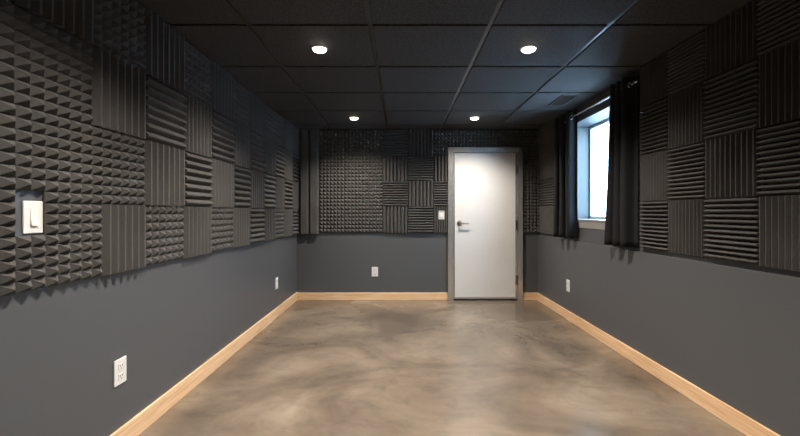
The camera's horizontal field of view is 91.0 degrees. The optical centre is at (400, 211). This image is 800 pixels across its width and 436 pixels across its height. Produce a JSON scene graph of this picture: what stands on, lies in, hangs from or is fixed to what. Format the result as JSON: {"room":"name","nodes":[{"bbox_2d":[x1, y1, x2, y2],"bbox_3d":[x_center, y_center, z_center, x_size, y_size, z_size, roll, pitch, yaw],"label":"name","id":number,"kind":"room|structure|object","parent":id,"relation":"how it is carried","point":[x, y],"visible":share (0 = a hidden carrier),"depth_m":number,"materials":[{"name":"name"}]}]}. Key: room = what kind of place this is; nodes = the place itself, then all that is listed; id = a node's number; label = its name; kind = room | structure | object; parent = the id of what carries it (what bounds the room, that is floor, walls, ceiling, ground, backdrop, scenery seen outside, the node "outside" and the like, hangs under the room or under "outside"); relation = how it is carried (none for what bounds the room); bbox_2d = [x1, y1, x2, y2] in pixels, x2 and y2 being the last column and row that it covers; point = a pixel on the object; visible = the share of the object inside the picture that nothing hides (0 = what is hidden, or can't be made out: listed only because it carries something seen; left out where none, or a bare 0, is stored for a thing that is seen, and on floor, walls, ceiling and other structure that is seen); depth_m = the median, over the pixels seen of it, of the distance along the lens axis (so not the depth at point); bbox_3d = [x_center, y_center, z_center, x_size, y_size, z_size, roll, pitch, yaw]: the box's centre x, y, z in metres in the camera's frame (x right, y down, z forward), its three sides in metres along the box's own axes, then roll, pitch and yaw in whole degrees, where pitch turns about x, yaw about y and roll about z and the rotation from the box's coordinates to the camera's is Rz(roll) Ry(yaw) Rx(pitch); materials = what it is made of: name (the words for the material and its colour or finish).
{"room":"studio","nodes":[
{"label":"studio","id":0,"kind":"room"},
{"bbox_2d":[0,0,296,435],"bbox_3d":[-1.519,-0.011,1.550,0.120,2.485,8.140,0,0,0],"label":"wall","id":1,"kind":"structure","parent":0,"point":[60,344],"depth_m":2.04,"materials":[{"name":"paint"}]},
{"bbox_2d":[0,0,14,102],"bbox_3d":[-1.438,-0.591,1.280,0.041,0.368,0.380,0,0,0],"label":"panel","id":2,"kind":"object","parent":1,"relation":"attached to","point":[7,57],"visible":1,"depth_m":1.43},
{"bbox_2d":[0,100,15,201],"bbox_3d":[-1.438,-0.222,1.283,0.041,0.365,0.385,0,0,0],"label":"panel","id":3,"kind":"object","parent":1,"relation":"attached to","point":[7,110],"visible":1,"depth_m":1.43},
{"bbox_2d":[0,202,15,296],"bbox_3d":[-1.438,0.135,1.283,0.041,0.343,0.385,0,0,0],"label":"panel","id":4,"kind":"object","parent":1,"relation":"attached to","point":[7,209],"visible":1,"depth_m":1.43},
{"bbox_2d":[22,201,42,233],"bbox_3d":[-1.450,0.020,1.553,0.016,0.128,0.083,0,0,0],"label":"light switch","id":5,"kind":"object","parent":1,"relation":"attached to","point":[32,211],"visible":1,"depth_m":1.55,"materials":[{"name":"white plastic"}]},
{"bbox_2d":[12,5,92,124],"bbox_3d":[-1.438,-0.591,1.654,0.041,0.368,0.363,0,0,0],"label":"panel","id":6,"kind":"object","parent":1,"relation":"attached to","point":[53,69],"visible":0.98,"depth_m":1.61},
{"bbox_2d":[12,0,93,44],"bbox_3d":[-1.438,-0.964,1.654,0.040,0.372,0.363,0,0,0],"label":"panel","id":7,"kind":"object","parent":1,"relation":"attached to","point":[75,18],"visible":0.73,"depth_m":1.69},
{"bbox_2d":[15,104,92,203],"bbox_3d":[-1.438,-0.222,1.657,0.041,0.365,0.358,0,0,0],"label":"panel","id":8,"kind":"object","parent":1,"relation":"attached to","point":[54,158],"visible":0.98,"depth_m":1.62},
{"bbox_2d":[15,203,102,293],"bbox_3d":[-1.438,0.135,1.686,0.041,0.343,0.416,0,0,0],"label":"panel","id":9,"kind":"object","parent":1,"relation":"attached to","point":[69,245],"visible":0.98,"depth_m":1.67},
{"bbox_2d":[90,0,144,71],"bbox_3d":[-1.438,-0.964,2.023,0.041,0.372,0.369,0,0,0],"label":"panel","id":10,"kind":"object","parent":1,"relation":"attached to","point":[119,27],"visible":0.94,"depth_m":2.03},
{"bbox_2d":[91,126,144,204],"bbox_3d":[-1.438,-0.222,2.023,0.041,0.365,0.369,0,0,0],"label":"panel","id":11,"kind":"object","parent":1,"relation":"attached to","point":[117,174],"visible":0.99,"depth_m":1.98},
{"bbox_2d":[91,46,145,139],"bbox_3d":[-1.438,-0.591,2.023,0.040,0.368,0.369,0,0,0],"label":"panel","id":12,"kind":"object","parent":1,"relation":"attached to","point":[118,94],"visible":0.98,"depth_m":1.97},
{"bbox_2d":[114,356,125,387],"bbox_3d":[-1.454,0.825,2.038,0.009,0.134,0.088,0,0,0],"label":"wall outlet","id":13,"kind":"object","parent":1,"relation":"attached to","point":[120,364],"visible":1,"depth_m":2.03,"materials":[{"name":"white plastic"}]},
{"bbox_2d":[100,204,145,275],"bbox_3d":[-1.438,0.135,2.051,0.040,0.343,0.311,0,0,0],"label":"panel","id":14,"kind":"object","parent":1,"relation":"attached to","point":[123,231],"visible":0.99,"depth_m":2.02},
{"bbox_2d":[143,8,184,94],"bbox_3d":[-1.438,-0.964,2.408,0.040,0.372,0.396,0,0,0],"label":"panel","id":15,"kind":"object","parent":1,"relation":"attached to","point":[164,47],"visible":0.83,"depth_m":2.35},
{"bbox_2d":[143,140,184,205],"bbox_3d":[-1.438,-0.222,2.408,0.040,0.365,0.396,0,0,0],"label":"panel","id":16,"kind":"object","parent":1,"relation":"attached to","point":[164,171],"visible":0.96,"depth_m":2.35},
{"bbox_2d":[143,76,186,149],"bbox_3d":[-1.438,-0.591,2.408,0.040,0.368,0.396,0,0,0],"label":"panel","id":17,"kind":"object","parent":1,"relation":"attached to","point":[165,106],"visible":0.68,"depth_m":2.38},
{"bbox_2d":[146,206,183,265],"bbox_3d":[-1.440,0.135,2.408,0.037,0.343,0.396,0,0,0],"label":"panel","id":18,"kind":"object","parent":1,"relation":"attached to","point":[164,224],"visible":0.95,"depth_m":2.38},
{"bbox_2d":[182,206,211,257],"bbox_3d":[-1.438,0.135,2.788,0.040,0.343,0.361,0,0,0],"label":"panel","id":19,"kind":"object","parent":1,"relation":"attached to","point":[197,221],"visible":0.98,"depth_m":2.74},
{"bbox_2d":[183,41,210,107],"bbox_3d":[-1.440,-0.964,2.788,0.037,0.372,0.361,0,0,0],"label":"panel","id":20,"kind":"object","parent":1,"relation":"attached to","point":[197,69],"visible":0.91,"depth_m":2.77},
{"bbox_2d":[183,95,211,157],"bbox_3d":[-1.438,-0.591,2.788,0.040,0.368,0.361,0,0,0],"label":"panel","id":21,"kind":"object","parent":1,"relation":"attached to","point":[198,118],"visible":0.89,"depth_m":2.78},
{"bbox_2d":[185,152,212,206],"bbox_3d":[-1.438,-0.222,2.788,0.040,0.365,0.361,0,0,0],"label":"panel","id":22,"kind":"object","parent":1,"relation":"attached to","point":[198,175],"visible":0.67,"depth_m":2.77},
{"bbox_2d":[110,292,297,435],"bbox_3d":[-1.451,1.174,1.550,0.016,0.113,7.900,0,0,0],"label":"baseboard","id":23,"kind":"structure","parent":1,"relation":"attached to","point":[139,423],"depth_m":2.72,"materials":[{"name":"brown wood"}]},
{"bbox_2d":[209,60,233,120],"bbox_3d":[-1.438,-0.964,3.171,0.040,0.372,0.399,0,0,0],"label":"panel","id":24,"kind":"object","parent":1,"relation":"attached to","point":[221,94],"visible":0.82,"depth_m":3.11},
{"bbox_2d":[209,158,233,206],"bbox_3d":[-1.438,-0.222,3.171,0.040,0.365,0.399,0,0,0],"label":"panel","id":25,"kind":"object","parent":1,"relation":"attached to","point":[222,179],"visible":0.98,"depth_m":3.15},
{"bbox_2d":[210,111,235,163],"bbox_3d":[-1.438,-0.591,3.171,0.040,0.368,0.399,0,0,0],"label":"panel","id":26,"kind":"object","parent":1,"relation":"attached to","point":[222,130],"visible":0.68,"depth_m":3.15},
{"bbox_2d":[212,207,233,251],"bbox_3d":[-1.440,0.135,3.171,0.037,0.343,0.399,0,0,0],"label":"panel","id":27,"kind":"object","parent":1,"relation":"attached to","point":[222,233],"visible":0.96,"depth_m":3.15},
{"bbox_2d":[232,80,249,128],"bbox_3d":[-1.440,-0.964,3.550,0.037,0.372,0.355,0,0,0],"label":"panel","id":28,"kind":"object","parent":1,"relation":"attached to","point":[241,104],"visible":0.88,"depth_m":3.54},
{"bbox_2d":[232,122,250,168],"bbox_3d":[-1.438,-0.591,3.550,0.040,0.368,0.355,0,0,0],"label":"panel","id":29,"kind":"object","parent":1,"relation":"attached to","point":[242,146],"visible":0.86,"depth_m":3.54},
{"bbox_2d":[232,208,250,247],"bbox_3d":[-1.438,0.135,3.550,0.040,0.343,0.355,0,0,0],"label":"panel","id":30,"kind":"object","parent":1,"relation":"attached to","point":[241,219],"visible":0.98,"depth_m":3.50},
{"bbox_2d":[233,166,250,207],"bbox_3d":[-1.438,-0.222,3.550,0.040,0.365,0.355,0,0,0],"label":"panel","id":31,"kind":"object","parent":1,"relation":"attached to","point":[241,175],"visible":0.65,"depth_m":3.53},
{"bbox_2d":[248,169,263,207],"bbox_3d":[-1.438,-0.222,3.919,0.040,0.365,0.377,0,0,0],"label":"panel","id":32,"kind":"object","parent":1,"relation":"attached to","point":[257,178],"visible":0.94,"depth_m":3.86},
{"bbox_2d":[250,132,264,172],"bbox_3d":[-1.438,-0.591,3.919,0.040,0.368,0.377,0,0,0],"label":"panel","id":33,"kind":"object","parent":1,"relation":"attached to","point":[257,145],"visible":0.69,"depth_m":3.91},
{"bbox_2d":[251,208,264,243],"bbox_3d":[-1.438,0.135,3.919,0.040,0.343,0.377,0,0,0],"label":"panel","id":34,"kind":"object","parent":1,"relation":"attached to","point":[257,215],"visible":0.73,"depth_m":3.91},
{"bbox_2d":[262,209,275,240],"bbox_3d":[-1.438,0.135,4.290,0.040,0.343,0.361,0,0,0],"label":"panel","id":35,"kind":"object","parent":1,"relation":"attached to","point":[270,214],"visible":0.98,"depth_m":4.24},
{"bbox_2d":[263,138,275,175],"bbox_3d":[-1.438,-0.591,4.290,0.040,0.368,0.361,0,0,0],"label":"panel","id":36,"kind":"object","parent":1,"relation":"attached to","point":[270,147],"visible":0.87,"depth_m":4.24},
{"bbox_2d":[263,103,275,142],"bbox_3d":[-1.438,-0.964,4.290,0.040,0.372,0.361,0,0,0],"label":"panel","id":37,"kind":"object","parent":1,"relation":"attached to","point":[269,117],"visible":0.7,"depth_m":4.27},
{"bbox_2d":[264,174,275,208],"bbox_3d":[-1.438,-0.222,4.290,0.040,0.365,0.361,0,0,0],"label":"panel","id":38,"kind":"object","parent":1,"relation":"attached to","point":[269,183],"visible":0.75,"depth_m":4.27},
{"bbox_2d":[274,176,284,208],"bbox_3d":[-1.438,-0.222,4.647,0.040,0.365,0.350,0,0,0],"label":"panel","id":39,"kind":"object","parent":1,"relation":"attached to","point":[280,182],"visible":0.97,"depth_m":4.59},
{"bbox_2d":[274,113,284,148],"bbox_3d":[-1.438,-0.964,4.647,0.040,0.372,0.350,0,0,0],"label":"panel","id":40,"kind":"object","parent":1,"relation":"attached to","point":[279,120],"visible":0.78,"depth_m":4.63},
{"bbox_2d":[275,145,284,177],"bbox_3d":[-1.438,-0.591,4.647,0.040,0.368,0.350,0,0,0],"label":"panel","id":41,"kind":"object","parent":1,"relation":"attached to","point":[280,164],"visible":0.73,"depth_m":4.65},
{"bbox_2d":[276,209,283,237],"bbox_3d":[-1.440,0.135,4.647,0.037,0.343,0.350,0,0,0],"label":"panel","id":42,"kind":"object","parent":1,"relation":"attached to","point":[279,212],"visible":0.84,"depth_m":4.66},
{"bbox_2d":[283,209,292,236],"bbox_3d":[-1.438,0.135,5.002,0.040,0.343,0.355,0,0,0],"label":"panel","id":43,"kind":"object","parent":1,"relation":"attached to","point":[288,213],"visible":0.94,"depth_m":4.99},
{"bbox_2d":[283,149,292,180],"bbox_3d":[-1.438,-0.591,5.002,0.040,0.368,0.355,0,0,0],"label":"panel","id":44,"kind":"object","parent":1,"relation":"attached to","point":[288,157],"visible":0.84,"depth_m":4.99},
{"bbox_2d":[285,180,292,208],"bbox_3d":[-1.438,-0.222,5.002,0.040,0.365,0.355,0,0,0],"label":"panel","id":45,"kind":"object","parent":1,"relation":"attached to","point":[288,196],"visible":0.66,"depth_m":5.00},
{"bbox_2d":[291,181,298,208],"bbox_3d":[-1.438,-0.222,5.320,0.040,0.365,0.275,0,0,0],"label":"panel","id":46,"kind":"object","parent":1,"relation":"attached to","point":[295,185],"visible":0.8,"depth_m":5.31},
{"bbox_2d":[293,125,298,155],"bbox_3d":[-1.438,-0.964,5.320,0.040,0.372,0.275,0,0,0],"label":"panel","id":47,"kind":"object","parent":1,"relation":"attached to","point":[295,130],"visible":0.73,"depth_m":5.32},
{"bbox_2d":[293,154,298,181],"bbox_3d":[-1.438,-0.591,5.320,0.040,0.368,0.275,0,0,0],"label":"panel","id":48,"kind":"object","parent":1,"relation":"attached to","point":[295,165],"visible":0.68,"depth_m":5.34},
{"bbox_2d":[293,209,298,234],"bbox_3d":[-1.438,0.135,5.320,0.040,0.343,0.275,0,0,0],"label":"panel","id":49,"kind":"object","parent":1,"relation":"attached to","point":[295,214],"visible":0.7,"depth_m":5.33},
{"bbox_2d":[297,129,539,299],"bbox_3d":[0.390,-0.011,5.560,3.696,2.485,0.120,0,0,0],"label":"wall","id":50,"kind":"structure","parent":0,"point":[327,262],"depth_m":5.50,"materials":[{"name":"paint"}]},
{"bbox_2d":[300,206,318,233],"bbox_3d":[-1.276,0.111,5.468,0.263,0.382,0.062,0,0,0],"label":"panel","id":51,"kind":"object","parent":50,"relation":"attached to","point":[309,215],"visible":1,"depth_m":5.44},
{"bbox_2d":[300,129,318,155],"bbox_3d":[-1.276,-0.966,5.468,0.263,0.368,0.062,0,0,0],"label":"panel","id":52,"kind":"object","parent":50,"relation":"attached to","point":[309,139],"visible":0.96,"depth_m":5.44,"materials":[{"name":"grey fabric"}]},
{"bbox_2d":[300,156,318,180],"bbox_3d":[-1.276,-0.606,5.468,0.263,0.346,0.062,0,0,0],"label":"panel","id":53,"kind":"object","parent":50,"relation":"attached to","point":[309,165],"visible":0.96,"depth_m":5.44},
{"bbox_2d":[300,181,318,205],"bbox_3d":[-1.276,-0.257,5.468,0.263,0.349,0.062,0,0,0],"label":"panel","id":54,"kind":"object","parent":50,"relation":"attached to","point":[309,190],"visible":0.96,"depth_m":5.44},
{"bbox_2d":[319,130,343,155],"bbox_3d":[-0.966,-0.966,5.481,0.344,0.368,0.037,0,0,0],"label":"panel","id":55,"kind":"object","parent":50,"relation":"attached to","point":[331,142],"visible":1,"depth_m":5.48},
{"bbox_2d":[319,206,343,231],"bbox_3d":[-0.966,0.103,5.481,0.344,0.365,0.037,0,0,0],"label":"panel","id":56,"kind":"object","parent":50,"relation":"attached to","point":[331,218],"visible":1,"depth_m":5.48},
{"bbox_2d":[319,156,343,180],"bbox_3d":[-0.966,-0.606,5.481,0.344,0.346,0.037,0,0,0],"label":"panel","id":57,"kind":"object","parent":50,"relation":"attached to","point":[331,168],"visible":1,"depth_m":5.48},
{"bbox_2d":[319,181,343,205],"bbox_3d":[-0.966,-0.257,5.481,0.344,0.349,0.037,0,0,0],"label":"panel","id":58,"kind":"object","parent":50,"relation":"attached to","point":[331,193],"visible":1,"depth_m":5.48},
{"bbox_2d":[344,130,368,155],"bbox_3d":[-0.620,-0.966,5.481,0.344,0.368,0.037,0,0,0],"label":"panel","id":59,"kind":"object","parent":50,"relation":"attached to","point":[356,142],"visible":1,"depth_m":5.48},
{"bbox_2d":[344,206,368,231],"bbox_3d":[-0.620,0.103,5.481,0.344,0.365,0.037,0,0,0],"label":"panel","id":60,"kind":"object","parent":50,"relation":"attached to","point":[356,218],"visible":1,"depth_m":5.48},
{"bbox_2d":[344,156,368,180],"bbox_3d":[-0.620,-0.606,5.481,0.344,0.346,0.037,0,0,0],"label":"panel","id":61,"kind":"object","parent":50,"relation":"attached to","point":[356,168],"visible":1,"depth_m":5.48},
{"bbox_2d":[344,181,368,205],"bbox_3d":[-0.620,-0.257,5.481,0.344,0.349,0.037,0,0,0],"label":"panel","id":62,"kind":"object","parent":50,"relation":"attached to","point":[356,193],"visible":1,"depth_m":5.48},
{"bbox_2d":[369,130,382,155],"bbox_3d":[-0.348,-0.966,5.481,0.195,0.368,0.037,0,0,0],"label":"panel","id":63,"kind":"object","parent":50,"relation":"attached to","point":[375,136],"visible":1,"depth_m":5.48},
{"bbox_2d":[369,206,382,231],"bbox_3d":[-0.348,0.103,5.481,0.195,0.365,0.037,0,0,0],"label":"panel","id":64,"kind":"object","parent":50,"relation":"attached to","point":[375,212],"visible":1,"depth_m":5.48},
{"bbox_2d":[369,156,382,180],"bbox_3d":[-0.348,-0.606,5.481,0.195,0.346,0.037,0,0,0],"label":"panel","id":65,"kind":"object","parent":50,"relation":"attached to","point":[375,162],"visible":1,"depth_m":5.48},
{"bbox_2d":[369,181,382,205],"bbox_3d":[-0.348,-0.257,5.481,0.195,0.349,0.037,0,0,0],"label":"panel","id":66,"kind":"object","parent":50,"relation":"attached to","point":[375,187],"visible":1,"depth_m":5.48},
{"bbox_2d":[383,206,407,232],"bbox_3d":[-0.074,0.103,5.479,0.347,0.365,0.042,0,0,0],"label":"panel","id":67,"kind":"object","parent":50,"relation":"attached to","point":[395,218],"visible":1,"depth_m":5.47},
{"bbox_2d":[383,130,407,155],"bbox_3d":[-0.074,-0.966,5.479,0.347,0.368,0.042,0,0,0],"label":"panel","id":68,"kind":"object","parent":50,"relation":"attached to","point":[395,142],"visible":1,"depth_m":5.47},
{"bbox_2d":[383,156,407,180],"bbox_3d":[-0.074,-0.606,5.479,0.347,0.346,0.042,0,0,0],"label":"panel","id":69,"kind":"object","parent":50,"relation":"attached to","point":[395,168],"visible":1,"depth_m":5.47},
{"bbox_2d":[383,181,407,205],"bbox_3d":[-0.074,-0.257,5.479,0.347,0.349,0.042,0,0,0],"label":"panel","id":70,"kind":"object","parent":50,"relation":"attached to","point":[395,193],"visible":1,"depth_m":5.47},
{"bbox_2d":[298,293,536,299],"bbox_3d":[0.227,1.178,5.492,3.340,0.105,0.016,0,0,0],"label":"baseboard","id":71,"kind":"structure","parent":50,"relation":"attached to","point":[301,296],"depth_m":5.48,"materials":[{"name":"brown wood"}]},
{"bbox_2d":[408,129,432,155],"bbox_3d":[0.276,-0.966,5.479,0.349,0.368,0.042,0,0,0],"label":"panel","id":72,"kind":"object","parent":50,"relation":"attached to","point":[420,142],"visible":1,"depth_m":5.47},
{"bbox_2d":[408,206,432,231],"bbox_3d":[0.276,0.103,5.479,0.349,0.365,0.042,0,0,0],"label":"panel","id":73,"kind":"object","parent":50,"relation":"attached to","point":[420,218],"visible":1,"depth_m":5.47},
{"bbox_2d":[408,156,432,180],"bbox_3d":[0.276,-0.606,5.479,0.349,0.346,0.042,0,0,0],"label":"panel","id":74,"kind":"object","parent":50,"relation":"attached to","point":[420,168],"visible":1,"depth_m":5.48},
{"bbox_2d":[408,181,432,205],"bbox_3d":[0.276,-0.257,5.479,0.349,0.349,0.042,0,0,0],"label":"panel","id":75,"kind":"object","parent":50,"relation":"attached to","point":[420,193],"visible":1,"depth_m":5.47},
{"bbox_2d":[433,130,446,155],"bbox_3d":[0.549,-0.966,5.481,0.192,0.368,0.037,0,0,0],"label":"panel","id":76,"kind":"object","parent":50,"relation":"attached to","point":[439,136],"visible":1,"depth_m":5.48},
{"bbox_2d":[433,156,446,180],"bbox_3d":[0.549,-0.606,5.479,0.192,0.346,0.042,0,0,0],"label":"panel","id":77,"kind":"object","parent":50,"relation":"attached to","point":[439,162],"visible":1,"depth_m":5.47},
{"bbox_2d":[433,181,446,205],"bbox_3d":[0.549,-0.257,5.479,0.192,0.349,0.042,0,0,0],"label":"panel","id":78,"kind":"object","parent":50,"relation":"attached to","point":[439,187],"visible":1,"depth_m":5.47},
{"bbox_2d":[433,206,446,232],"bbox_3d":[0.549,0.103,5.481,0.192,0.365,0.036,0,0,0],"label":"panel","id":79,"kind":"object","parent":50,"relation":"attached to","point":[439,226],"visible":1,"depth_m":5.47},
{"bbox_2d":[447,130,471,146],"bbox_3d":[0.821,-1.029,5.481,0.347,0.242,0.037,0,0,0],"label":"panel","id":80,"kind":"object","parent":50,"relation":"attached to","point":[455,138],"visible":1,"depth_m":5.48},
{"bbox_2d":[472,130,496,146],"bbox_3d":[1.171,-1.029,5.481,0.347,0.242,0.037,0,0,0],"label":"panel","id":81,"kind":"object","parent":50,"relation":"attached to","point":[480,138],"visible":1,"depth_m":5.48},
{"bbox_2d":[448,147,522,300],"bbox_3d":[1.171,0.166,5.450,1.038,2.129,0.100,0,0,0],"label":"door","id":82,"kind":"structure","parent":50,"relation":"in","point":[485,184],"depth_m":5.46,"materials":[{"name":"metal"}]},
{"bbox_2d":[497,130,522,146],"bbox_3d":[1.523,-1.029,5.481,0.353,0.242,0.037,0,0,0],"label":"panel","id":83,"kind":"object","parent":50,"relation":"attached to","point":[505,138],"visible":1,"depth_m":5.48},
{"bbox_2d":[523,130,538,155],"bbox_3d":[1.822,-0.966,5.481,0.241,0.368,0.037,0,0,0],"label":"panel","id":84,"kind":"object","parent":50,"relation":"attached to","point":[530,137],"visible":0.96,"depth_m":5.48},
{"bbox_2d":[523,156,538,180],"bbox_3d":[1.822,-0.606,5.481,0.241,0.346,0.037,0,0,0],"label":"panel","id":85,"kind":"object","parent":50,"relation":"attached to","point":[530,163],"visible":0.95,"depth_m":5.48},
{"bbox_2d":[523,206,538,231],"bbox_3d":[1.822,0.103,5.481,0.241,0.365,0.037,0,0,0],"label":"panel","id":86,"kind":"object","parent":50,"relation":"attached to","point":[530,213],"visible":0.94,"depth_m":5.48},
{"bbox_2d":[523,181,539,205],"bbox_3d":[1.822,-0.257,5.481,0.241,0.349,0.037,0,0,0],"label":"panel","id":87,"kind":"object","parent":50,"relation":"attached to","point":[531,189],"visible":0.97,"depth_m":5.48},
{"bbox_2d":[139,300,745,435],"bbox_3d":[0.330,1.281,1.550,3.816,0.100,8.140,0,0,0],"label":"floor","id":88,"kind":"structure","parent":0,"point":[321,367],"depth_m":2.87,"materials":[{"name":"concrete"}]},
{"bbox_2d":[136,0,751,128],"bbox_3d":[0.390,-1.204,1.550,3.696,0.100,7.900,0,0,0],"label":"ceiling","id":89,"kind":"structure","parent":0,"point":[386,64],"depth_m":2.77,"materials":[{"name":"black tile"}]},
{"bbox_2d":[311,45,327,52],"bbox_3d":[-0.573,-1.141,2.772,0.116,0.024,0.116,0,0,0],"label":"recessed light","id":90,"kind":"object","parent":89,"relation":"in","point":[316,48],"visible":1,"depth_m":2.74,"materials":[{"name":"white plastic"}]},
{"bbox_2d":[520,45,536,52],"bbox_3d":[0.899,-1.141,2.772,0.116,0.024,0.116,0,0,0],"label":"recessed light","id":91,"kind":"object","parent":89,"relation":"in","point":[528,48],"visible":1,"depth_m":2.74,"materials":[{"name":"white plastic"}]},
{"bbox_2d":[549,95,577,104],"bbox_3d":[1.669,-1.147,4.052,0.168,0.013,0.333,0,0,0],"label":"ceiling vent","id":92,"kind":"object","parent":89,"relation":"in","point":[563,99],"visible":1,"depth_m":4.01,"materials":[{"name":"black metal"}]},
{"bbox_2d":[538,70,799,435],"bbox_3d":[2.075,-0.011,1.550,0.324,2.485,7.900,0,0,0],"label":"wall","id":93,"kind":"structure","parent":0,"point":[730,329],"depth_m":2.54,"materials":[{"name":"paint"}]},
{"bbox_2d":[539,146,553,179],"bbox_3d":[1.927,-0.638,5.196,0.034,0.379,0.523,0,0,0],"label":"panel","id":94,"kind":"object","parent":93,"relation":"attached to","point":[546,157],"visible":0.89,"depth_m":5.16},
{"bbox_2d":[539,177,553,205],"bbox_3d":[1.927,-0.266,5.196,0.034,0.361,0.523,0,0,0],"label":"panel","id":95,"kind":"object","parent":93,"relation":"attached to","point":[546,193],"visible":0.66,"depth_m":5.16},
{"bbox_2d":[539,205,553,234],"bbox_3d":[1.927,0.101,5.196,0.034,0.368,0.523,0,0,0],"label":"panel","id":96,"kind":"object","parent":93,"relation":"attached to","point":[545,212],"visible":0.91,"depth_m":5.16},
{"bbox_2d":[553,80,639,127],"bbox_3d":[1.901,-1.038,3.977,0.086,0.060,1.712,0,0,0],"label":"curtain rod","id":97,"kind":"object","parent":93,"relation":"attached to","point":[635,81],"visible":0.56,"depth_m":3.72,"materials":[{"name":"metal"}]},
{"bbox_2d":[553,111,577,238],"bbox_3d":[1.874,-0.407,4.509,0.127,1.396,0.471,0,0,0],"label":"curtain","id":98,"kind":"object","parent":97,"relation":"hanging from","point":[565,213],"visible":0.98,"depth_m":4.37,"materials":[{"name":"fabric"}]},
{"bbox_2d":[604,76,638,247],"bbox_3d":[1.876,-0.407,3.377,0.130,1.396,0.380,0,0,0],"label":"curtain","id":99,"kind":"object","parent":97,"relation":"hanging from","point":[621,217],"visible":0.98,"depth_m":3.23,"materials":[{"name":"fabric"}]},
{"bbox_2d":[577,90,639,232],"bbox_3d":[2.085,-0.412,3.889,0.306,1.166,1.382,0,0,0],"label":"window","id":100,"kind":"structure","parent":93,"relation":"in","point":[587,126],"depth_m":4.51,"materials":[{"name":"blue paint"}]},
{"bbox_2d":[639,201,667,250],"bbox_3d":[1.923,0.101,2.981,0.041,0.368,0.328,0,0,0],"label":"panel","id":101,"kind":"object","parent":93,"relation":"attached to","point":[654,214],"visible":0.8,"depth_m":2.97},
{"bbox_2d":[639,98,671,155],"bbox_3d":[1.923,-0.638,2.981,0.041,0.379,0.328,0,0,0],"label":"panel","id":102,"kind":"object","parent":93,"relation":"attached to","point":[654,133],"visible":0.82,"depth_m":2.97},
{"bbox_2d":[640,52,670,107],"bbox_3d":[1.923,-0.990,2.981,0.041,0.319,0.328,0,0,0],"label":"panel","id":103,"kind":"object","parent":93,"relation":"attached to","point":[653,76],"visible":0.78,"depth_m":2.96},
{"bbox_2d":[640,150,671,200],"bbox_3d":[1.923,-0.266,2.981,0.041,0.361,0.328,0,0,0],"label":"panel","id":104,"kind":"object","parent":93,"relation":"attached to","point":[653,166],"visible":0.96,"depth_m":2.96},
{"bbox_2d":[537,293,779,435],"bbox_3d":[1.905,1.178,1.550,0.016,0.105,7.900,0,0,0],"label":"baseboard","id":105,"kind":"structure","parent":93,"relation":"attached to","point":[746,425],"depth_m":2.73,"materials":[{"name":"brown wood"}]},
{"bbox_2d":[667,31,707,94],"bbox_3d":[1.923,-0.990,2.646,0.041,0.319,0.339,0,0,0],"label":"panel","id":106,"kind":"object","parent":93,"relation":"attached to","point":[687,60],"visible":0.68,"depth_m":2.63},
{"bbox_2d":[667,142,708,199],"bbox_3d":[1.923,-0.266,2.646,0.041,0.361,0.339,0,0,0],"label":"panel","id":107,"kind":"object","parent":93,"relation":"attached to","point":[687,172],"visible":0.76,"depth_m":2.63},
{"bbox_2d":[668,81,708,148],"bbox_3d":[1.923,-0.638,2.646,0.041,0.379,0.339,0,0,0],"label":"panel","id":108,"kind":"object","parent":93,"relation":"attached to","point":[686,110],"visible":0.91,"depth_m":2.62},
{"bbox_2d":[668,199,708,256],"bbox_3d":[1.923,0.101,2.646,0.041,0.368,0.339,0,0,0],"label":"panel","id":109,"kind":"object","parent":93,"relation":"attached to","point":[685,217],"visible":0.99,"depth_m":2.62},
{"bbox_2d":[703,197,758,264],"bbox_3d":[1.923,0.101,2.291,0.041,0.368,0.366,0,0,0],"label":"panel","id":110,"kind":"object","parent":93,"relation":"attached to","point":[733,223],"visible":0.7,"depth_m":2.27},
{"bbox_2d":[703,59,762,139],"bbox_3d":[1.923,-0.638,2.291,0.041,0.379,0.366,0,0,0],"label":"panel","id":111,"kind":"object","parent":93,"relation":"attached to","point":[733,98],"visible":0.78,"depth_m":2.27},
{"bbox_2d":[705,0,761,79],"bbox_3d":[1.923,-0.990,2.291,0.041,0.319,0.366,0,0,0],"label":"panel","id":112,"kind":"object","parent":93,"relation":"attached to","point":[730,43],"visible":0.88,"depth_m":2.27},
{"bbox_2d":[705,129,762,197],"bbox_3d":[1.923,-0.266,2.291,0.041,0.361,0.366,0,0,0],"label":"panel","id":113,"kind":"object","parent":93,"relation":"attached to","point":[731,162],"visible":0.98,"depth_m":2.26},
{"bbox_2d":[756,120,799,195],"bbox_3d":[1.923,-0.266,1.932,0.041,0.361,0.347,0,0,0],"label":"panel","id":114,"kind":"object","parent":93,"relation":"attached to","point":[780,153],"visible":0.98,"depth_m":1.99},
{"bbox_2d":[756,0,799,55],"bbox_3d":[1.923,-0.990,1.932,0.041,0.319,0.347,0,0,0],"label":"panel","id":115,"kind":"object","parent":93,"relation":"attached to","point":[780,19],"visible":0.98,"depth_m":2.00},
{"bbox_2d":[759,39,799,127],"bbox_3d":[1.923,-0.638,1.932,0.041,0.379,0.347,0,0,0],"label":"panel","id":116,"kind":"object","parent":93,"relation":"attached to","point":[779,70],"visible":1,"depth_m":1.98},
{"bbox_2d":[759,195,799,271],"bbox_3d":[1.923,0.101,1.932,0.041,0.368,0.347,0,0,0],"label":"panel","id":117,"kind":"object","parent":93,"relation":"attached to","point":[779,216],"visible":1,"depth_m":1.98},
{"label":"outside","id":118,"kind":"structure","parent":0,"visible":0},
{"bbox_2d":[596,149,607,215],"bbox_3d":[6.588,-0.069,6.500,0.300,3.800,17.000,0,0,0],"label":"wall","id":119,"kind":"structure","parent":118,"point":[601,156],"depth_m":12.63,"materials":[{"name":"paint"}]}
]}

